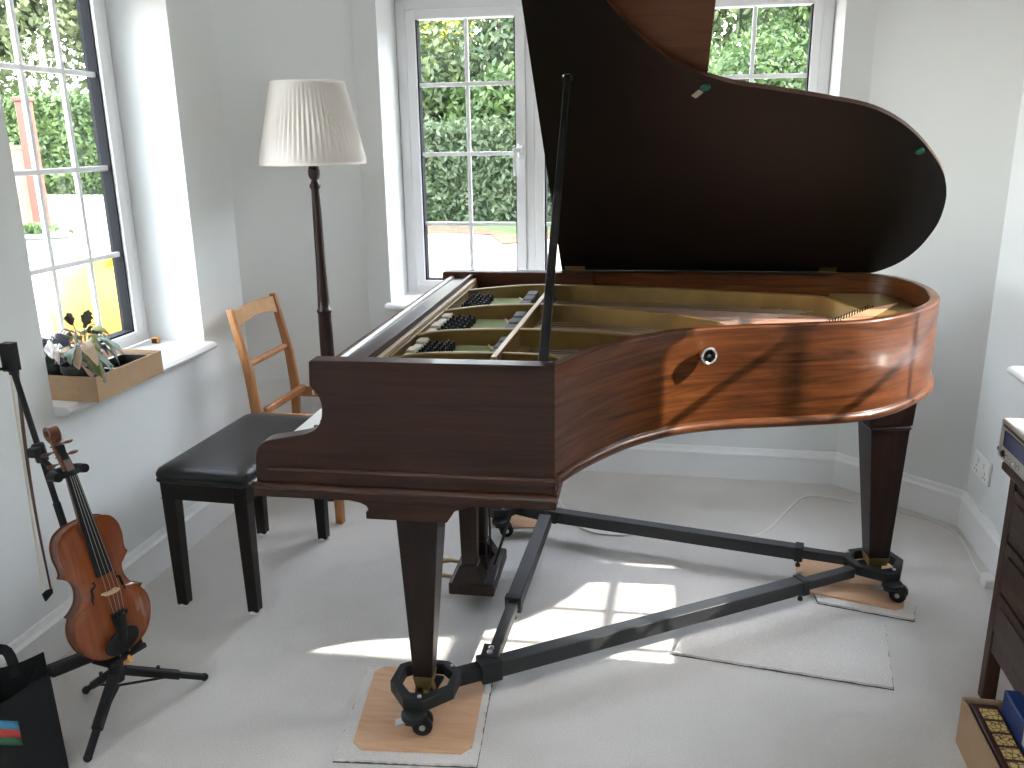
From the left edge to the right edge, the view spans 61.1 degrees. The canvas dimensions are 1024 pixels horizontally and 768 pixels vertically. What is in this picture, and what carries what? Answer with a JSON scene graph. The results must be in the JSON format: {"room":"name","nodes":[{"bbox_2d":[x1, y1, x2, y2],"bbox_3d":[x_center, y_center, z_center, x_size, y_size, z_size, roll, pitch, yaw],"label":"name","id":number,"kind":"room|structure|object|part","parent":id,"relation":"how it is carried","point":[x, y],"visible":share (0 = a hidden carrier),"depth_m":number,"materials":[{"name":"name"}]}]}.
{"room":"music room","nodes":[
{"label":"music room","id":0,"kind":"room"},
{"bbox_2d":[0,0,250,644],"bbox_3d":[-1.792,0.002,1.237,0.350,2.470,5.075,2,16,10],"label":"wall","id":1,"kind":"structure","parent":0,"point":[164,53],"depth_m":3.16,"materials":[{"name":"paint"}]},
{"bbox_2d":[0,0,217,416],"bbox_3d":[-1.420,-0.678,2.842,0.361,1.355,0.867,2,16,10],"label":"window","id":2,"kind":"structure","parent":1,"relation":"in","point":[99,72],"depth_m":3.12,"materials":[{"name":"white plastic"}]},
{"bbox_2d":[48,348,163,401],"bbox_3d":[-1.342,-0.034,2.799,0.255,0.078,0.348,2,16,10],"label":"cardboard tray","id":3,"kind":"object","parent":2,"relation":"on","point":[122,378],"visible":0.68,"depth_m":2.67,"materials":[{"name":"beige cardboard"}]},
{"bbox_2d":[41,328,75,375],"bbox_3d":[-1.436,-0.071,2.706,0.167,0.193,0.186,2,16,10],"label":"potted plant","id":4,"kind":"object","parent":3,"relation":"in","point":[51,351],"visible":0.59,"depth_m":2.67,"materials":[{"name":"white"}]},
{"bbox_2d":[55,337,114,382],"bbox_3d":[-1.306,-0.053,2.662,0.163,0.179,0.179,-10,18,-29],"label":"plant","id":5,"kind":"object","parent":3,"relation":"in","point":[85,359],"visible":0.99,"depth_m":2.62,"materials":[{"name":"green plant"}]},
{"bbox_2d":[60,309,123,365],"bbox_3d":[-1.369,-0.124,2.808,0.179,0.238,0.180,-12,19,-34],"label":"potted plant","id":6,"kind":"object","parent":3,"relation":"in","point":[86,317],"visible":0.34,"depth_m":2.81,"materials":[{"name":"green plant"}]},
{"bbox_3d":[-1.367,-0.137,2.829,0.035,0.112,0.068,2,16,10],"label":"stem","id":7,"kind":"part","parent":6,"relation":"part of","materials":[{"name":"green plant"}]},
{"bbox_2d":[103,353,148,372],"bbox_3d":[-1.288,-0.048,2.858,0.120,0.060,0.192,2,16,10],"label":"tray","id":8,"kind":"object","parent":3,"relation":"in","point":[124,359],"visible":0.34,"depth_m":2.93,"materials":[{"name":"black"}]},
{"bbox_3d":[-1.548,-0.694,2.857,0.062,1.252,0.779,2,16,10],"label":"sash","id":9,"kind":"part","parent":2,"relation":"part of","materials":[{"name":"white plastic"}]},
{"bbox_3d":[-1.563,-0.697,2.864,0.070,1.327,0.864,2,16,10],"label":"frame","id":10,"kind":"part","parent":2,"relation":"part of","materials":[{"name":"white plastic"}]},
{"bbox_3d":[-1.376,-0.039,3.017,0.291,0.030,0.867,2,16,10],"label":"sill","id":11,"kind":"part","parent":2,"relation":"part of","materials":[{"name":"white paint"}]},
{"bbox_2d":[151,337,159,343],"bbox_3d":[-1.389,-0.171,3.381,0.025,0.024,0.026,2,16,10],"label":"pencil sharpener","id":12,"kind":"object","parent":2,"relation":"on","point":[154,340],"visible":1,"depth_m":3.37,"materials":[{"name":"orange plastic"}]},
{"bbox_2d":[0,501,234,667],"bbox_3d":[-1.594,1.079,1.508,0.024,0.146,5.075,2,16,10],"label":"baseboard","id":13,"kind":"structure","parent":1,"relation":"attached to","point":[143,564],"depth_m":3.02,"materials":[{"name":"white"}]},
{"bbox_2d":[212,0,369,413],"bbox_3d":[-1.035,-0.776,3.932,0.583,2.470,0.430,-12,19,-33],"label":"wall","id":14,"kind":"structure","parent":0,"point":[260,42],"depth_m":3.71,"materials":[{"name":"paint"}]},
{"bbox_2d":[50,470,1014,767],"bbox_3d":[-0.112,1.204,1.474,3.955,0.120,6.290,2,16,10],"label":"floor","id":15,"kind":"structure","parent":0,"point":[282,685],"depth_m":2.63,"materials":[{"name":"carpet"}]},
{"bbox_2d":[0,644,68,767],"bbox_3d":[-1.285,0.821,2.084,0.341,0.318,0.164,-11,19,-33],"label":"tote bag","id":16,"kind":"object","parent":15,"relation":"on","point":[31,736],"visible":1,"depth_m":2.11,"materials":[{"name":"black fabric"}]},
{"bbox_3d":[-1.303,0.695,2.119,0.176,0.094,0.034,-11,19,-33],"label":"bag handle","id":17,"kind":"part","parent":16,"relation":"part of","materials":[{"name":"black fabric"}]},
{"bbox_2d":[0,342,207,762],"bbox_3d":[-1.103,0.396,2.271,0.314,1.026,0.403,8,18,27],"label":"stand","id":18,"kind":"object","parent":15,"relation":"on","point":[116,672],"visible":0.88,"depth_m":2.22,"materials":[{"name":"black plastic"}]},
{"bbox_2d":[9,345,52,600],"bbox_3d":[-1.260,0.243,2.273,0.027,0.720,0.040,11,20,36],"label":"bow","id":19,"kind":"object","parent":18,"relation":"hanging from","point":[46,594],"visible":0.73,"depth_m":2.27,"materials":[{"name":"brown wood"}]},
{"bbox_3d":[-1.119,0.710,2.217,0.038,0.040,0.127,12,20,38],"label":"cradle arm","id":20,"kind":"part","parent":18,"relation":"part of","materials":[{"name":"black metal"}]},
{"bbox_2d":[41,425,150,660],"bbox_3d":[-1.051,0.408,2.194,0.210,0.620,0.167,-8,17,-24],"label":"violin","id":21,"kind":"object","parent":18,"relation":"on","point":[109,612],"visible":1,"depth_m":2.18,"materials":[{"name":"brown wood"}]},
{"bbox_3d":[-1.079,0.520,2.240,0.017,0.369,0.214,-2,15,33],"label":"plate","id":22,"kind":"part","parent":21,"relation":"part of","materials":[{"name":"brown wood"}]},
{"bbox_3d":[-1.037,0.519,2.213,0.017,0.369,0.214,-2,15,33],"label":"plate","id":23,"kind":"part","parent":21,"relation":"part of","materials":[{"name":"brown wood"}]},
{"bbox_3d":[-1.122,0.807,2.386,0.112,0.091,0.026,9,18,30],"label":"leg","id":24,"kind":"part","parent":18,"relation":"part of","materials":[{"name":"black plastic"}]},
{"bbox_3d":[-1.068,0.837,2.280,0.026,0.092,0.131,-1,16,1],"label":"leg","id":25,"kind":"part","parent":18,"relation":"part of","materials":[{"name":"black plastic"}]},
{"bbox_3d":[-0.997,0.800,2.406,0.148,0.093,0.026,-13,20,-36],"label":"leg","id":26,"kind":"part","parent":18,"relation":"part of","materials":[{"name":"black plastic"}]},
{"bbox_2d":[156,413,329,614],"bbox_3d":[-0.920,0.429,3.085,0.326,0.512,0.616,3,16,12],"label":"piano bench","id":27,"kind":"object","parent":15,"relation":"on","point":[221,468],"visible":0.87,"depth_m":2.83,"materials":[{"name":"black leather"}]},
{"bbox_3d":[-1.101,0.522,2.863,0.048,0.444,0.048,3,16,12],"label":"leg","id":28,"kind":"part","parent":27,"relation":"part of","materials":[{"name":"black wood"}]},
{"bbox_2d":[156,413,311,488],"bbox_3d":[-0.924,0.212,3.023,0.326,0.060,0.616,3,16,12],"label":"seat cushion","id":29,"kind":"object","parent":27,"relation":"on","point":[226,459],"depth_m":2.83,"materials":[{"name":"black leather"}]},
{"bbox_3d":[-0.853,0.533,2.811,0.048,0.444,0.048,3,16,12],"label":"leg","id":30,"kind":"part","parent":27,"relation":"part of","materials":[{"name":"black wood"}]},
{"bbox_3d":[-0.987,0.375,3.374,0.048,0.444,0.048,3,16,12],"label":"leg","id":31,"kind":"part","parent":27,"relation":"part of","materials":[{"name":"black wood"}]},
{"bbox_3d":[-0.739,0.386,3.322,0.048,0.444,0.048,3,16,12],"label":"leg","id":32,"kind":"part","parent":27,"relation":"part of","materials":[{"name":"black wood"}]},
{"bbox_2d":[226,293,344,523],"bbox_3d":[-0.859,0.088,3.623,0.424,0.872,0.408,2,16,10],"label":"wooden chair","id":33,"kind":"object","parent":15,"relation":"on","point":[237,317],"visible":0.56,"depth_m":3.53,"materials":[{"name":"brown wood"}]},
{"bbox_3d":[-1.051,0.133,3.477,0.098,0.872,0.025,2,16,10],"label":"post","id":34,"kind":"part","parent":33,"relation":"part of","materials":[{"name":"brown wood"}]},
{"bbox_3d":[-1.055,-0.298,3.550,0.036,0.075,0.348,2,16,10],"label":"rail","id":35,"kind":"part","parent":33,"relation":"part of","materials":[{"name":"brown wood"}]},
{"bbox_3d":[-0.948,0.061,3.628,0.022,0.030,0.348,3,16,12],"label":"seat rail","id":36,"kind":"part","parent":33,"relation":"part of","materials":[{"name":"brown wood"}]},
{"bbox_3d":[-0.983,0.032,3.827,0.098,0.872,0.025,2,16,10],"label":"post","id":37,"kind":"part","parent":33,"relation":"part of","materials":[{"name":"brown wood"}]},
{"bbox_3d":[-0.859,0.138,3.442,0.325,0.040,0.021,2,16,10],"label":"seat rail","id":38,"kind":"part","parent":33,"relation":"part of","materials":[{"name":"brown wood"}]},
{"bbox_3d":[-0.791,0.036,3.789,0.325,0.044,0.020,2,16,10],"label":"seat rail","id":39,"kind":"part","parent":33,"relation":"part of","materials":[{"name":"brown wood"}]},
{"bbox_3d":[-0.701,0.343,3.470,0.038,0.462,0.038,2,16,10],"label":"leg","id":40,"kind":"part","parent":33,"relation":"part of","materials":[{"name":"brown wood"}]},
{"bbox_2d":[258,79,365,500],"bbox_3d":[-0.794,-0.362,3.650,0.425,1.722,0.425,2,16,10],"label":"floor lamp","id":41,"kind":"object","parent":15,"relation":"on","point":[311,123],"visible":0.83,"depth_m":3.33,"materials":[{"name":"white fabric"}]},
{"bbox_3d":[-0.804,-1.038,3.458,0.425,0.317,0.425,2,16,10],"label":"lamp shade","id":42,"kind":"part","parent":41,"relation":"part of","materials":[{"name":"white fabric"}]},
{"bbox_2d":[333,666,492,767],"bbox_3d":[-0.252,0.888,2.356,0.376,0.010,0.415,0,16,4],"label":"carpet offcut","id":43,"kind":"object","parent":15,"relation":"on","point":[347,751],"visible":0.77,"depth_m":2.19,"materials":[{"name":"grey carpet"}]},
{"bbox_2d":[353,666,484,754],"bbox_3d":[-0.240,0.878,2.358,0.325,0.007,0.365,0,16,2],"label":"plywood board","id":44,"kind":"object","parent":43,"relation":"on","point":[454,723],"visible":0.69,"depth_m":2.29,"materials":[{"name":"beige wood"}]},
{"bbox_2d":[488,515,536,528],"bbox_3d":[0.012,0.539,3.573,0.288,0.007,0.258,2,16,10],"label":"plywood board","id":45,"kind":"object","parent":15,"relation":"on","point":[517,521],"visible":0.08,"depth_m":3.49,"materials":[{"name":"beige wood"}]},
{"bbox_2d":[390,507,907,735],"bbox_3d":[0.521,0.689,2.776,1.566,0.124,1.453,2,16,10],"label":"piano dolly","id":46,"kind":"object","parent":15,"relation":"on","point":[492,664],"visible":0.81,"depth_m":2.72,"materials":[{"name":"black metal"}]},
{"bbox_3d":[-0.287,0.875,2.247,0.029,0.013,0.026,-1,16,-1],"label":"brake lever","id":47,"kind":"part","parent":46,"relation":"part of","materials":[{"name":"silver metal"}]},
{"bbox_2d":[390,660,460,711],"bbox_3d":[-0.234,0.810,2.323,0.176,0.046,0.188,3,16,12],"label":"cup","id":48,"kind":"object","parent":46,"relation":"on","point":[418,701],"depth_m":2.28,"materials":[{"name":"black metal"}]},
{"bbox_3d":[-0.059,0.750,2.428,0.050,0.018,0.076,1,16,7],"label":"pivot plate","id":49,"kind":"part","parent":46,"relation":"part of","materials":[{"name":"black metal"}]},
{"bbox_2d":[490,507,519,518],"bbox_3d":[-0.045,0.487,3.447,0.176,0.046,0.188,-1,16,1],"label":"cup","id":50,"kind":"object","parent":46,"relation":"on","point":[496,513],"depth_m":3.36,"materials":[{"name":"black metal"}]},
{"bbox_2d":[251,0,946,692],"bbox_3d":[0.392,-0.207,2.577,1.866,1.873,1.471,2,16,9],"label":"grand piano","id":51,"kind":"object","parent":46,"relation":"on","point":[721,241],"visible":1,"depth_m":2.38,"materials":[{"name":"brown wood"}]},
{"bbox_2d":[337,278,463,356],"bbox_3d":[-0.298,-0.215,2.669,0.101,0.018,1.315,2,16,9],"label":"music stand","id":52,"kind":"object","parent":51,"relation":"attached to","point":[402,326],"depth_m":2.49,"materials":[{"name":"brown wood"}]},
{"bbox_3d":[-0.159,0.061,2.726,0.748,0.019,1.443,2,16,9],"label":"key bed moulding","id":53,"kind":"part","parent":51,"relation":"part of","materials":[{"name":"brown wood"}]},
{"bbox_3d":[-0.252,-0.227,2.658,0.013,0.019,1.315,2,16,9],"label":"shelf rail","id":54,"kind":"part","parent":51,"relation":"part of","materials":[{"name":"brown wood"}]},
{"bbox_3d":[-0.224,0.536,2.249,0.108,0.488,0.108,2,16,9],"label":"leg","id":55,"kind":"part","parent":51,"relation":"part of","materials":[{"name":"brown wood"}]},
{"bbox_3d":[-0.079,-0.168,2.658,0.332,0.080,1.337,2,16,9],"label":"iron plate","id":56,"kind":"part","parent":51,"relation":"part of","materials":[{"name":"gold metal"}]},
{"bbox_3d":[-0.092,0.352,2.849,0.013,0.565,0.008,2,16,9],"label":"pedal rod","id":57,"kind":"part","parent":51,"relation":"part of","materials":[{"name":"black metal"}]},
{"bbox_3d":[-0.080,0.331,2.925,0.013,0.565,0.008,2,16,9],"label":"pedal rod","id":58,"kind":"part","parent":51,"relation":"part of","materials":[{"name":"black metal"}]},
{"bbox_2d":[562,72,573,81],"bbox_3d":[0.148,-0.816,2.309,0.032,0.023,0.026,2,16,9],"label":"cup","id":59,"kind":"object","parent":51,"relation":"on","point":[566,76],"depth_m":2.30,"materials":[{"name":"black"}]},
{"bbox_3d":[0.672,-0.413,3.198,0.980,0.002,0.045,2,16,9],"label":"hinge rail","id":60,"kind":"part","parent":51,"relation":"part of","materials":[{"name":"brown wood"}]},
{"bbox_3d":[0.511,-0.076,2.260,0.048,0.047,0.053,2,16,9],"label":"knob","id":61,"kind":"part","parent":51,"relation":"part of","materials":[{"name":"silver metal"}]},
{"bbox_3d":[0.510,-0.073,2.252,0.031,0.031,0.012,-5,17,-16],"label":"knob","id":62,"kind":"part","parent":51,"relation":"part of","materials":[{"name":"black metal"}]},
{"bbox_3d":[0.714,-0.692,2.542,1.246,0.904,1.152,2,16,9],"label":"lid","id":63,"kind":"part","parent":51,"relation":"part of","materials":[{"name":"brown wood"}]},
{"bbox_3d":[0.489,0.030,2.634,1.677,0.028,1.463,2,16,9],"label":"rim moulding","id":64,"kind":"part","parent":51,"relation":"part of","materials":[{"name":"brown wood"}]},
{"bbox_3d":[1.207,-0.238,2.850,0.230,0.033,0.498,2,16,9],"label":"hitch plate","id":65,"kind":"part","parent":51,"relation":"part of","materials":[{"name":"gold metal"}]},
{"bbox_3d":[1.197,0.292,2.849,0.136,0.587,0.136,-1,16,1],"label":"leg","id":66,"kind":"part","parent":51,"relation":"part of","materials":[{"name":"brown wood"}]},
{"bbox_2d":[843,547,902,582],"bbox_3d":[1.228,0.615,2.931,0.176,0.046,0.188,-5,16,-13],"label":"cup","id":67,"kind":"object","parent":46,"relation":"on","point":[851,567],"depth_m":2.88,"materials":[{"name":"black metal"}]},
{"bbox_2d":[559,495,994,588],"bbox_3d":[0.942,0.555,3.420,1.580,0.034,0.732,2,16,10],"label":"power cable","id":68,"kind":"object","parent":15,"relation":"on","point":[987,580],"visible":0.78,"depth_m":3.38,"materials":[{"name":"white plastic"}]},
{"bbox_2d":[672,598,893,689],"bbox_3d":[0.829,0.782,2.670,0.622,0.010,0.354,4,17,17],"label":"carpet offcut","id":69,"kind":"object","parent":15,"relation":"on","point":[802,643],"visible":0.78,"depth_m":2.63,"materials":[{"name":"grey carpet"}]},
{"bbox_2d":[813,580,914,621],"bbox_3d":[1.174,0.690,2.977,0.340,0.010,0.418,2,16,10],"label":"carpet offcut","id":70,"kind":"object","parent":15,"relation":"on","point":[908,613],"visible":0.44,"depth_m":2.83,"materials":[{"name":"grey carpet"}]},
{"bbox_2d":[796,552,903,610],"bbox_3d":[1.162,0.670,3.015,0.356,0.007,0.403,2,16,10],"label":"plywood board","id":71,"kind":"object","parent":70,"relation":"on","point":[858,589],"visible":0.31,"depth_m":2.92,"materials":[{"name":"beige wood"}]},
{"bbox_2d":[956,697,1002,767],"bbox_3d":[1.239,0.924,1.926,0.315,0.132,0.514,2,16,10],"label":"cardboard box","id":72,"kind":"object","parent":15,"relation":"on","point":[971,742],"visible":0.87,"depth_m":2.12,"materials":[{"name":"beige cardboard"}]},
{"bbox_2d":[970,704,1023,767],"bbox_3d":[1.128,0.892,1.937,0.064,0.070,0.480,2,16,10],"label":"frame","id":73,"kind":"object","parent":72,"relation":"in","point":[998,735],"visible":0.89,"depth_m":2.04,"materials":[{"name":"brown wood"}]},
{"bbox_2d":[1001,690,1023,753],"bbox_3d":[1.177,0.893,1.924,0.037,0.180,0.453,2,16,10],"label":"file","id":74,"kind":"object","parent":72,"relation":"in","point":[1012,711],"visible":0.54,"depth_m":2.06,"materials":[{"name":"blue"}]},
{"bbox_2d":[978,462,1023,699],"bbox_3d":[1.283,0.692,1.742,0.288,0.678,1.207,2,16,10],"label":"dresser","id":75,"kind":"object","parent":15,"relation":"on","point":[1004,643],"visible":0.97,"depth_m":2.21,"materials":[{"name":"brown wood"}]},
{"bbox_3d":[1.184,0.750,1.771,0.020,0.111,1.095,2,16,10],"label":"drawer","id":76,"kind":"part","parent":75,"relation":"part of","materials":[{"name":"brown wood"}]},
{"bbox_3d":[1.171,0.750,1.774,0.007,0.067,1.025,2,16,10],"label":"raised panel","id":77,"kind":"part","parent":75,"relation":"part of","materials":[{"name":"brown wood"}]},
{"bbox_2d":[997,418,1023,480],"bbox_3d":[1.341,0.184,2.080,0.234,0.112,0.305,2,16,10],"label":"stereo unit","id":78,"kind":"object","parent":75,"relation":"on","point":[1010,449],"visible":1,"depth_m":2.16,"materials":[{"name":"silver metal"}]},
{"bbox_3d":[1.182,0.611,1.732,0.020,0.111,1.095,2,16,10],"label":"drawer","id":79,"kind":"part","parent":75,"relation":"part of","materials":[{"name":"brown wood"}]},
{"bbox_3d":[1.169,0.610,1.734,0.007,0.067,1.025,2,16,10],"label":"raised panel","id":80,"kind":"part","parent":75,"relation":"part of","materials":[{"name":"brown wood"}]},
{"bbox_3d":[1.180,0.471,1.692,0.020,0.111,1.095,2,16,10],"label":"drawer","id":81,"kind":"part","parent":75,"relation":"part of","materials":[{"name":"brown wood"}]},
{"bbox_3d":[1.167,0.471,1.694,0.007,0.067,1.025,2,16,10],"label":"raised panel","id":82,"kind":"part","parent":75,"relation":"part of","materials":[{"name":"brown wood"}]},
{"bbox_2d":[350,0,878,451],"bbox_3d":[0.410,-0.797,3.931,2.122,2.470,0.430,2,16,10],"label":"wall","id":83,"kind":"structure","parent":0,"point":[373,21],"depth_m":3.84,"materials":[{"name":"paint"}]},
{"bbox_2d":[384,0,835,310],"bbox_3d":[0.403,-1.003,3.791,1.956,1.360,0.385,2,16,10],"label":"window","id":84,"kind":"structure","parent":83,"relation":"in","point":[529,164],"depth_m":3.96,"materials":[{"name":"white plastic"}]},
{"bbox_3d":[0.406,-0.354,3.940,1.956,0.030,0.315,2,16,10],"label":"sill","id":85,"kind":"part","parent":84,"relation":"part of","materials":[{"name":"white"}]},
{"bbox_3d":[-0.200,-1.074,4.038,0.543,1.249,0.062,2,16,10],"label":"sash","id":86,"kind":"part","parent":84,"relation":"part of","materials":[{"name":"white plastic"}]},
{"bbox_3d":[0.029,-1.022,3.955,0.045,0.140,0.038,2,16,10],"label":"handle","id":87,"kind":"part","parent":84,"relation":"part of","materials":[{"name":"white plastic"}]},
{"bbox_3d":[0.432,-1.050,3.921,0.656,1.249,0.062,2,16,10],"label":"sash","id":88,"kind":"part","parent":84,"relation":"part of","materials":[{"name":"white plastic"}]},
{"bbox_3d":[1.033,-1.028,3.811,0.543,1.249,0.062,2,16,10],"label":"sash","id":89,"kind":"part","parent":84,"relation":"part of","materials":[{"name":"white plastic"}]},
{"bbox_2d":[582,443,835,483],"bbox_3d":[0.384,0.333,4.022,2.122,0.146,0.024,2,16,10],"label":"baseboard","id":90,"kind":"structure","parent":83,"relation":"attached to","point":[802,466],"depth_m":3.91,"materials":[{"name":"white paint"}]},
{"bbox_2d":[836,0,1023,490],"bbox_3d":[1.756,-0.679,3.443,0.430,2.470,0.569,-13,20,-36],"label":"wall","id":91,"kind":"structure","parent":0,"point":[952,70],"depth_m":3.23,"materials":[{"name":"paint"}]},
{"bbox_2d":[833,452,964,525],"bbox_3d":[1.594,0.431,3.616,0.024,0.146,0.569,-13,20,-36],"label":"baseboard","id":92,"kind":"structure","parent":91,"relation":"attached to","point":[936,500],"depth_m":3.53,"materials":[{"name":"white paint"}]},
{"bbox_2d":[967,82,1023,534],"bbox_3d":[1.499,0.121,0.647,0.430,2.470,5.110,2,16,10],"label":"wall","id":93,"kind":"structure","parent":0,"point":[1001,394],"depth_m":3.05,"materials":[{"name":"paint"}]},
{"bbox_2d":[958,491,1001,575],"bbox_3d":[1.294,1.182,0.993,0.024,0.146,5.110,2,16,10],"label":"baseboard","id":94,"kind":"structure","parent":93,"relation":"attached to","point":[980,532],"depth_m":3.18,"materials":[{"name":"white paint"}]},
{"bbox_2d":[972,449,991,486],"bbox_3d":[1.739,0.309,3.213,0.014,0.088,0.168,2,16,10],"label":"power socket","id":95,"kind":"object","parent":93,"relation":"attached to","point":[982,467],"visible":1,"depth_m":3.20,"materials":[{"name":"white plastic"}]},
{"bbox_2d":[1006,366,1023,383],"bbox_3d":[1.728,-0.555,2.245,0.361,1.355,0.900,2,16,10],"label":"windowsill","id":96,"kind":"structure","parent":93,"relation":"in","point":[1017,372],"depth_m":2.82,"materials":[{"name":"white plastic"}]},
{"label":"outside","id":97,"kind":"structure","parent":0,"visible":0},
{"bbox_2d":[28,194,561,356],"bbox_3d":[2.761,-4.360,14.087,120.000,4.195,110.000,2,16,10],"label":"ground","id":98,"kind":"structure","parent":97,"point":[447,251],"depth_m":14.27,"materials":[{"name":"white concrete"}]},
{"bbox_2d":[10,146,33,224],"bbox_3d":[-10.024,-3.089,14.709,3.426,1.780,0.080,-4,16,-12],"label":"fence","id":99,"kind":"object","parent":98,"relation":"on","point":[16,151],"visible":0.36,"depth_m":14.98,"materials":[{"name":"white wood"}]},
{"bbox_2d":[11,97,50,224],"bbox_3d":[-8.243,-3.607,14.991,0.260,2.570,0.260,2,16,10],"label":"gate post","id":100,"kind":"object","parent":98,"relation":"on","point":[18,103],"visible":0.46,"depth_m":14.84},
{"bbox_2d":[23,221,45,254],"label":"planter","id":101,"kind":"object","parent":98,"relation":"on","point":[34,239],"depth_m":13.18,"materials":[{"name":"grey"}]},
{"bbox_2d":[0,0,83,94],"bbox_3d":[-13.652,-9.944,24.604,6.521,8.659,8.886,2,16,10],"label":"tree","id":102,"kind":"object","parent":98,"relation":"on","point":[28,14],"visible":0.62,"depth_m":22.73,"materials":[{"name":"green plant"}]},
{"bbox_2d":[1,88,102,194],"bbox_3d":[-9.514,-5.846,21.415,20.574,2.988,1.574,-7,17,-22],"label":"hedge","id":103,"kind":"object","parent":98,"relation":"on","point":[49,116],"visible":0.11,"depth_m":20.42,"materials":[{"name":"green plant"}]},
{"bbox_2d":[37,0,84,78],"bbox_3d":[-10.022,-9.616,24.199,5.668,8.145,5.884,-12,19,-35],"label":"tree","id":104,"kind":"object","parent":98,"relation":"on","point":[78,45],"visible":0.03,"depth_m":22.82,"materials":[{"name":"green plant"}]},
{"bbox_2d":[49,224,73,253],"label":"planter","id":105,"kind":"object","parent":98,"relation":"on","point":[60,239],"depth_m":13.30,"materials":[{"name":"grey ceramic"}]},
{"bbox_2d":[47,256,121,343],"bbox_3d":[-3.893,-0.822,8.252,1.154,0.777,0.760,2,16,10],"label":"sack","id":106,"kind":"object","parent":98,"relation":"on","point":[74,285],"visible":0.4,"depth_m":7.96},
{"bbox_2d":[0,0,739,101],"bbox_3d":[1.733,-12.613,28.882,46.427,12.427,6.080,2,16,10],"label":"treeline","id":107,"kind":"object","parent":98,"relation":"on","point":[83,83],"visible":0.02,"depth_m":32.50,"materials":[{"name":"green plant"}]},
{"bbox_2d":[419,20,477,59],"bbox_3d":[-3.305,-9.823,26.922,5.747,8.057,5.175,2,16,10],"label":"tree","id":108,"kind":"object","parent":98,"relation":"on","point":[456,22],"visible":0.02,"depth_m":25.65,"materials":[{"name":"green plant"}]},
{"bbox_2d":[419,20,490,124],"bbox_3d":[-1.391,-6.968,22.606,5.927,4.877,4.452,-4,16,-10],"label":"tree","id":109,"kind":"object","parent":98,"relation":"on","point":[433,60],"visible":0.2,"depth_m":20.96,"materials":[{"name":"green plant"}]},
{"bbox_2d":[441,17,514,108],"bbox_3d":[0.928,-7.344,21.195,5.492,6.303,4.681,11,20,35],"label":"tree","id":110,"kind":"object","parent":98,"relation":"on","point":[488,30],"visible":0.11,"depth_m":20.24,"materials":[{"name":"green plant"}]},
{"bbox_2d":[442,60,514,127],"bbox_3d":[-0.258,-5.788,20.794,2.487,3.562,2.849,-13,20,-37],"label":"shrub","id":111,"kind":"object","parent":98,"relation":"on","point":[485,101],"visible":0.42,"depth_m":19.65,"materials":[{"name":"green plant"}]},
{"bbox_2d":[427,221,550,233],"bbox_3d":[3.127,-3.218,17.681,23.500,0.020,4.696,2,16,10],"label":"lawn","id":112,"kind":"structure","parent":98,"relation":"on","point":[508,229],"depth_m":17.79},
{"bbox_2d":[423,111,551,221],"bbox_3d":[2.618,-4.686,18.768,22.179,2.476,1.661,2,16,10],"label":"hedge","id":113,"kind":"object","parent":112,"relation":"on","point":[493,179],"visible":0.1,"depth_m":18.96,"materials":[{"name":"green plant"}]},
{"bbox_2d":[428,221,549,243],"bbox_3d":[2.801,-2.809,16.217,23.826,0.015,4.008,4,17,17],"label":"leaf litter","id":114,"kind":"object","parent":112,"relation":"on","point":[502,237],"visible":0.12,"depth_m":16.93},
{"bbox_2d":[708,31,726,71],"bbox_3d":[2.826,-4.995,16.346,2.266,4.383,3.162,-7,17,-20],"label":"tree","id":115,"kind":"object","parent":112,"relation":"on","point":[713,37],"visible":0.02,"depth_m":15.52,"materials":[{"name":"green plant"}]},
{"bbox_2d":[499,9,734,65],"bbox_3d":[2.519,-7.913,21.712,5.956,7.068,5.082,2,16,10],"label":"tree","id":116,"kind":"object","parent":98,"relation":"on","point":[715,26],"visible":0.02,"depth_m":20.18,"materials":[{"name":"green plant"}]},
{"bbox_2d":[711,6,798,63],"bbox_3d":[6.452,-7.771,20.217,5.605,7.500,5.218,-7,17,-21],"label":"tree","id":117,"kind":"object","parent":98,"relation":"on","point":[744,17],"visible":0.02,"depth_m":19.42,"materials":[{"name":"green plant"}]},
{"bbox_2d":[708,20,808,89],"bbox_3d":[3.278,-3.259,12.148,2.231,3.328,2.975,-5,16,-14],"label":"shrub","id":118,"kind":"object","parent":98,"relation":"on","point":[769,60],"visible":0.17,"depth_m":10.96,"materials":[{"name":"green plant"}]},
{"bbox_2d":[746,5,810,51],"bbox_3d":[4.282,-4.080,12.223,1.869,4.835,1.575,13,21,40],"label":"tree","id":119,"kind":"object","parent":98,"relation":"on","point":[802,13],"visible":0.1,"depth_m":11.79,"materials":[{"name":"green plant"}]}
]}

